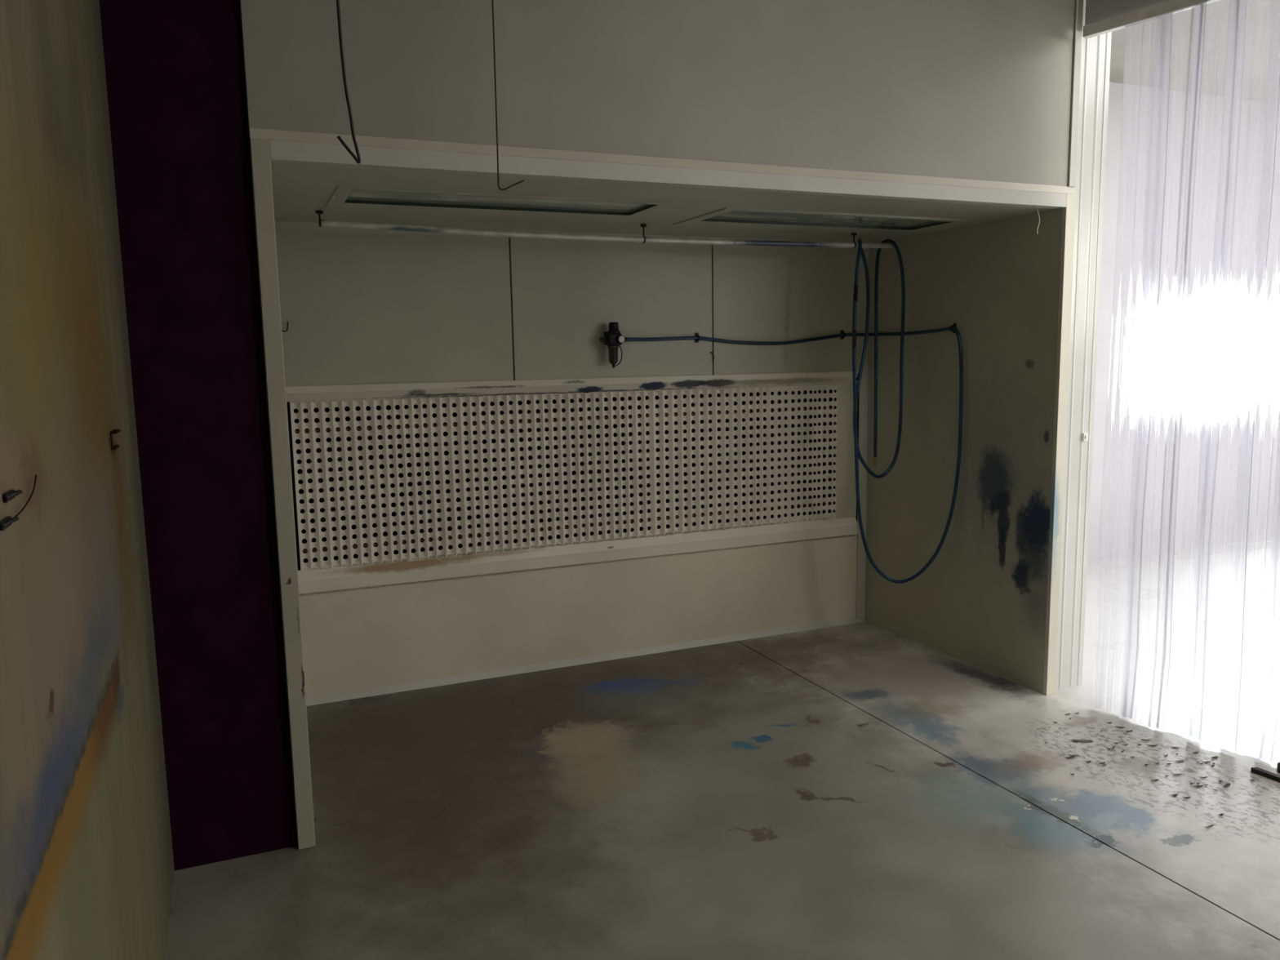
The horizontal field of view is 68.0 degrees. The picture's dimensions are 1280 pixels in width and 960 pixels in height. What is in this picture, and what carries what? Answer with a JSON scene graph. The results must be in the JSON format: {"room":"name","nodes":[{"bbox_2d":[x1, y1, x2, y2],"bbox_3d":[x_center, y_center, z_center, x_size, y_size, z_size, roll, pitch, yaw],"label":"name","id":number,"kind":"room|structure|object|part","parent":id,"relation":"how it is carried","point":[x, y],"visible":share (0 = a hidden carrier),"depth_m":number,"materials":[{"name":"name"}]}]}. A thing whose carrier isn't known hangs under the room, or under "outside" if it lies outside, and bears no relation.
{"room":"paint spray booth","nodes":[
{"label":"paint spray booth","id":0,"kind":"room"},
{"bbox_2d":[0,0,174,959],"bbox_3d":[-0.701,-0.589,0.672,0.100,4.500,5.030,-4,8,-23],"label":"wall","id":1,"kind":"structure","parent":0,"point":[86,860],"depth_m":1.78,"materials":[{"name":"beige paint"}]},
{"bbox_2d":[2,488,22,502],"bbox_3d":[-0.861,0.020,1.305,0.016,0.013,0.066,-4,8,-23],"label":"plug","id":2,"kind":"object","parent":1,"relation":"attached to","point":[10,495],"visible":1,"depth_m":1.29,"materials":[{"name":"black plastic"}]},
{"bbox_2d":[0,474,36,530],"bbox_3d":[-0.881,0.029,1.355,0.016,0.047,0.252,-4,8,-23],"label":"cable","id":3,"kind":"object","parent":1,"relation":"attached to","point":[6,522],"visible":1,"depth_m":1.27,"materials":[{"name":"black plastic"}]},
{"bbox_2d":[109,429,119,449],"bbox_3d":[-1.362,-0.105,2.464,0.016,0.046,0.100,-4,8,-23],"label":"bracket","id":4,"kind":"object","parent":1,"relation":"attached to","point":[114,431],"visible":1,"depth_m":2.43,"materials":[{"name":"black metal"}]},
{"bbox_2d":[99,0,297,871],"bbox_3d":[-1.510,-0.890,3.061,0.490,4.500,0.026,-4,8,-23],"label":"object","id":5,"kind":"structure","parent":0,"point":[175,71],"depth_m":3.15,"materials":[{"name":"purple paint"}]},
{"bbox_2d":[164,536,1279,959],"bbox_3d":[4.517,1.176,4.283,13.260,0.120,7.504,-4,8,-23],"label":"floor","id":6,"kind":"structure","parent":0,"point":[864,790],"depth_m":3.65,"materials":[{"name":"concrete"}]},
{"bbox_2d":[240,0,1083,849],"bbox_3d":[0.017,-1.133,4.716,3.631,4.498,1.965,-4,8,-23],"label":"booth","id":7,"kind":"object","parent":6,"relation":"on","point":[956,109],"visible":0.87,"depth_m":4.77,"materials":[{"name":"beige paint"}]},
{"bbox_3d":[-1.226,0.105,3.270,0.058,2.463,0.025,-4,8,-23],"label":"post","id":8,"kind":"part","parent":7,"relation":"part of","materials":[{"name":"white metal"}]},
{"bbox_3d":[-1.761,0.034,4.695,0.075,0.870,0.028,-4,8,-23],"label":"plate","id":9,"kind":"part","parent":7,"relation":"part of","materials":[{"name":"beige paint"}]},
{"bbox_3d":[-1.249,-0.872,4.802,1.220,0.800,0.030,-4,8,-23],"label":"panel","id":10,"kind":"part","parent":7,"relation":"part of","materials":[{"name":"beige paint"}]},
{"bbox_2d":[324,185,675,221],"bbox_3d":[-0.605,-1.269,4.118,1.415,0.156,0.565,-4,8,-23],"label":"ceiling light","id":11,"kind":"object","parent":7,"relation":"attached to","point":[344,197],"visible":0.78,"depth_m":4.12,"materials":[{"name":"beige paint"}]},
{"bbox_3d":[-0.578,-1.200,4.064,1.287,0.006,0.332,-4,8,-23],"label":"glass pane","id":12,"kind":"part","parent":11,"relation":"part of","materials":[{"name":"glass"}]},
{"bbox_2d":[286,384,837,571],"bbox_3d":[-0.248,-0.062,5.344,3.221,0.871,0.034,-4,8,-23],"label":"filter","id":13,"kind":"object","parent":7,"relation":"attached to","point":[352,432],"visible":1,"depth_m":5.23,"materials":[{"name":"white metal"}]},
{"bbox_3d":[-0.226,-0.524,5.271,3.420,0.083,0.044,-4,8,-23],"label":"trim","id":14,"kind":"part","parent":7,"relation":"part of","materials":[{"name":"paint"}]},
{"bbox_3d":[-0.201,0.397,5.397,3.440,0.122,0.044,-4,8,-23],"label":"trim","id":15,"kind":"part","parent":7,"relation":"part of","materials":[{"name":"paint"}]},
{"bbox_3d":[-0.167,0.736,5.470,3.513,0.600,0.030,-4,8,-23],"label":"panel","id":16,"kind":"part","parent":7,"relation":"part of","materials":[{"name":"paint"}]},
{"bbox_3d":[-0.153,1.020,5.486,3.513,0.034,0.016,-4,8,-23],"label":"skirting","id":17,"kind":"part","parent":7,"relation":"part of","materials":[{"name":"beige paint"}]},
{"bbox_2d":[315,210,893,248],"bbox_3d":[0.004,-1.252,4.824,3.139,0.095,0.040,-4,8,-23],"label":"rail","id":18,"kind":"object","parent":7,"relation":"hanging from","point":[332,223],"visible":1,"depth_m":4.70,"materials":[{"name":"silver metal"}]},
{"bbox_2d":[626,238,963,583],"bbox_3d":[0.843,-0.351,5.265,1.656,1.972,0.877,-4,8,-23],"label":"air hose","id":19,"kind":"object","parent":18,"relation":"hanging from","point":[855,386],"visible":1,"depth_m":5.43,"materials":[{"name":"blue rubber"}]},
{"bbox_3d":[-0.134,-0.953,5.274,1.188,0.800,0.030,-4,8,-23],"label":"panel","id":20,"kind":"part","parent":7,"relation":"part of","materials":[{"name":"beige paint"}]},
{"bbox_2d":[600,322,626,368],"bbox_3d":[-0.144,-0.742,5.221,0.146,0.249,0.115,0,8,6],"label":"air regulator","id":21,"kind":"object","parent":7,"relation":"attached to","point":[613,339],"visible":1,"depth_m":5.18,"materials":[{"name":"black plastic"}]},
{"bbox_2d":[607,345,618,368],"bbox_3d":[-0.147,-0.679,5.218,0.062,0.126,0.062,-4,8,-23],"label":"bowl","id":22,"kind":"object","parent":21,"relation":"on","point":[612,349],"depth_m":5.20,"materials":[{"name":"clear plastic"}]},
{"bbox_3d":[-0.144,-0.844,5.198,0.053,0.040,0.053,-4,8,-23],"label":"knob","id":23,"kind":"part","parent":21,"relation":"part of","materials":[{"name":"black plastic"}]},
{"bbox_3d":[0.349,-2.261,3.677,3.586,2.001,0.036,-4,8,-23],"label":"panel","id":24,"kind":"part","parent":7,"relation":"part of","materials":[{"name":"paint"}]},
{"bbox_2d":[694,333,699,342],"bbox_3d":[0.334,-0.819,5.455,0.020,0.056,0.037,-4,8,-23],"label":"clip","id":25,"kind":"object","parent":7,"relation":"attached to","point":[695,334],"visible":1,"depth_m":5.46,"materials":[{"name":"black plastic"}]},
{"bbox_3d":[0.919,-1.030,5.719,1.086,0.800,0.030,-4,8,-23],"label":"panel","id":26,"kind":"part","parent":7,"relation":"part of","materials":[{"name":"beige paint"}]},
{"bbox_2d":[673,207,969,234],"bbox_3d":[0.929,-1.391,4.843,1.415,0.156,0.565,-4,8,-23],"label":"ceiling light","id":27,"kind":"object","parent":7,"relation":"attached to","point":[726,217],"visible":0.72,"depth_m":4.85,"materials":[{"name":"beige paint"}]},
{"bbox_3d":[0.957,-1.322,4.789,1.287,0.006,0.332,-4,8,-23],"label":"glass pane","id":28,"kind":"part","parent":27,"relation":"part of","materials":[{"name":"glass"}]},
{"bbox_2d":[840,329,845,339],"bbox_3d":[1.254,-0.895,5.843,0.020,0.056,0.037,-4,8,-23],"label":"clip","id":29,"kind":"object","parent":7,"relation":"attached to","point":[842,331],"visible":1,"depth_m":5.85,"materials":[{"name":"black plastic"}]},
{"bbox_3d":[1.301,-0.190,5.991,0.150,0.870,0.026,-4,8,-23],"label":"plate","id":30,"kind":"part","parent":7,"relation":"part of","materials":[{"name":"beige paint"}]},
{"bbox_2d":[949,323,955,333],"bbox_3d":[1.717,-0.835,5.217,0.037,0.056,0.020,-4,8,-23],"label":"clip","id":31,"kind":"object","parent":7,"relation":"attached to","point":[954,324],"visible":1,"depth_m":5.21,"materials":[{"name":"black plastic"}]},
{"bbox_2d":[1036,208,1039,234],"bbox_3d":[1.894,-1.231,4.515,0.018,0.121,0.013,-4,8,-23],"label":"string","id":32,"kind":"object","parent":7,"relation":"hanging from","point":[1037,208],"visible":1,"depth_m":4.51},
{"bbox_3d":[2.057,-0.134,4.659,0.060,2.463,0.025,-4,8,-23],"label":"post","id":33,"kind":"part","parent":7,"relation":"part of","materials":[{"name":"white metal"}]},
{"bbox_3d":[2.021,-2.383,4.379,0.042,2.001,0.046,-4,8,-23],"label":"corner trim","id":34,"kind":"part","parent":7,"relation":"part of","materials":[{"name":"beige paint"}]},
{"bbox_2d":[1071,739,1093,742],"bbox_3d":[1.972,1.163,4.233,0.091,0.005,0.025,0,8,6],"label":"flake","id":35,"kind":"object","parent":6,"relation":"on","point":[1078,740],"visible":1,"depth_m":4.23,"materials":[{"name":"grey"}]},
{"bbox_2d":[1250,767,1279,782],"bbox_3d":[2.695,1.229,3.577,0.025,0.019,0.744,-5,8,-28],"label":"metal bar","id":36,"kind":"object","parent":6,"relation":"on","point":[1273,776],"visible":1,"depth_m":3.85,"materials":[{"name":"black metal"}]},
{"bbox_2d":[1276,761,1279,773],"bbox_3d":[2.650,1.171,3.885,0.067,0.058,0.067,-4,8,-23],"label":"rubber foot","id":37,"kind":"object","parent":6,"relation":"on","point":[1278,763],"visible":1,"depth_m":3.89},
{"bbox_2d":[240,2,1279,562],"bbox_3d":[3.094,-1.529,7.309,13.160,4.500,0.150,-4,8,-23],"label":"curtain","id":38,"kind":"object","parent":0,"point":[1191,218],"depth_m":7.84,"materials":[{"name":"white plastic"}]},
{"bbox_2d":[1177,306,1279,406],"bbox_3d":[6.364,-1.167,8.723,4.100,0.820,0.130,-4,8,-23],"label":"window","id":39,"kind":"structure","parent":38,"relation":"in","point":[1181,402],"depth_m":8.01,"materials":[{"name":"white plastic"}]},
{"bbox_2d":[1084,0,1168,25],"bbox_3d":[3.544,-0.904,2.512,0.150,4.500,4.950,-6,9,-35],"label":"wall partition","id":40,"kind":"structure","parent":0,"point":[1096,11],"depth_m":4.25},
{"bbox_2d":[1083,0,1220,38],"bbox_3d":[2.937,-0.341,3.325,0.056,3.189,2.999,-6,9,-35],"label":"rail","id":41,"kind":"object","parent":40,"relation":"hanging from","point":[1168,7],"visible":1,"depth_m":4.11,"materials":[{"name":"white metal"}]},
{"bbox_2d":[1109,0,1279,104],"bbox_3d":[6.589,-2.813,4.736,8.566,0.100,7.404,-4,8,-23],"label":"ceiling","id":42,"kind":"structure","parent":0,"point":[1224,48],"depth_m":6.54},
{"bbox_3d":[1.157,-3.161,2.346,5.960,0.100,7.404,-4,8,-23],"label":"ceiling","id":43,"kind":"structure","parent":0,"visible":0},
{"bbox_2d":[336,0,360,164],"bbox_3d":[-0.916,-2.048,2.793,0.068,2.155,0.010,-4,8,-23],"label":"hanging cable","id":44,"kind":"object","parent":43,"relation":"hanging from","point":[357,159],"visible":1,"depth_m":2.91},
{"bbox_2d":[492,0,524,190],"bbox_3d":[-0.445,-2.054,2.995,0.090,2.212,0.005,-4,8,-23],"label":"hanging wire","id":45,"kind":"object","parent":43,"relation":"hanging from","point":[521,181],"visible":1,"depth_m":3.09,"materials":[{"name":"black metal"}]},
{"bbox_3d":[1.745,-1.275,5.557,0.165,4.500,2.037,-4,8,-23],"label":"wall","id":46,"kind":"structure","parent":0,"visible":0},
{"bbox_2d":[1055,0,1111,689],"bbox_3d":[2.169,-1.159,4.621,0.200,4.500,0.028,-4,8,-23],"label":"trim","id":47,"kind":"structure","parent":46,"relation":"attached to","point":[1095,51],"depth_m":4.68,"materials":[{"name":"white metal"}]},
{"bbox_2d":[1081,432,1088,440],"bbox_3d":[2.224,-0.215,4.739,0.028,0.040,0.021,-4,8,-23],"label":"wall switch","id":48,"kind":"object","parent":46,"relation":"attached to","point":[1084,435],"visible":1,"depth_m":4.73,"materials":[{"name":"white plastic"}]}
]}

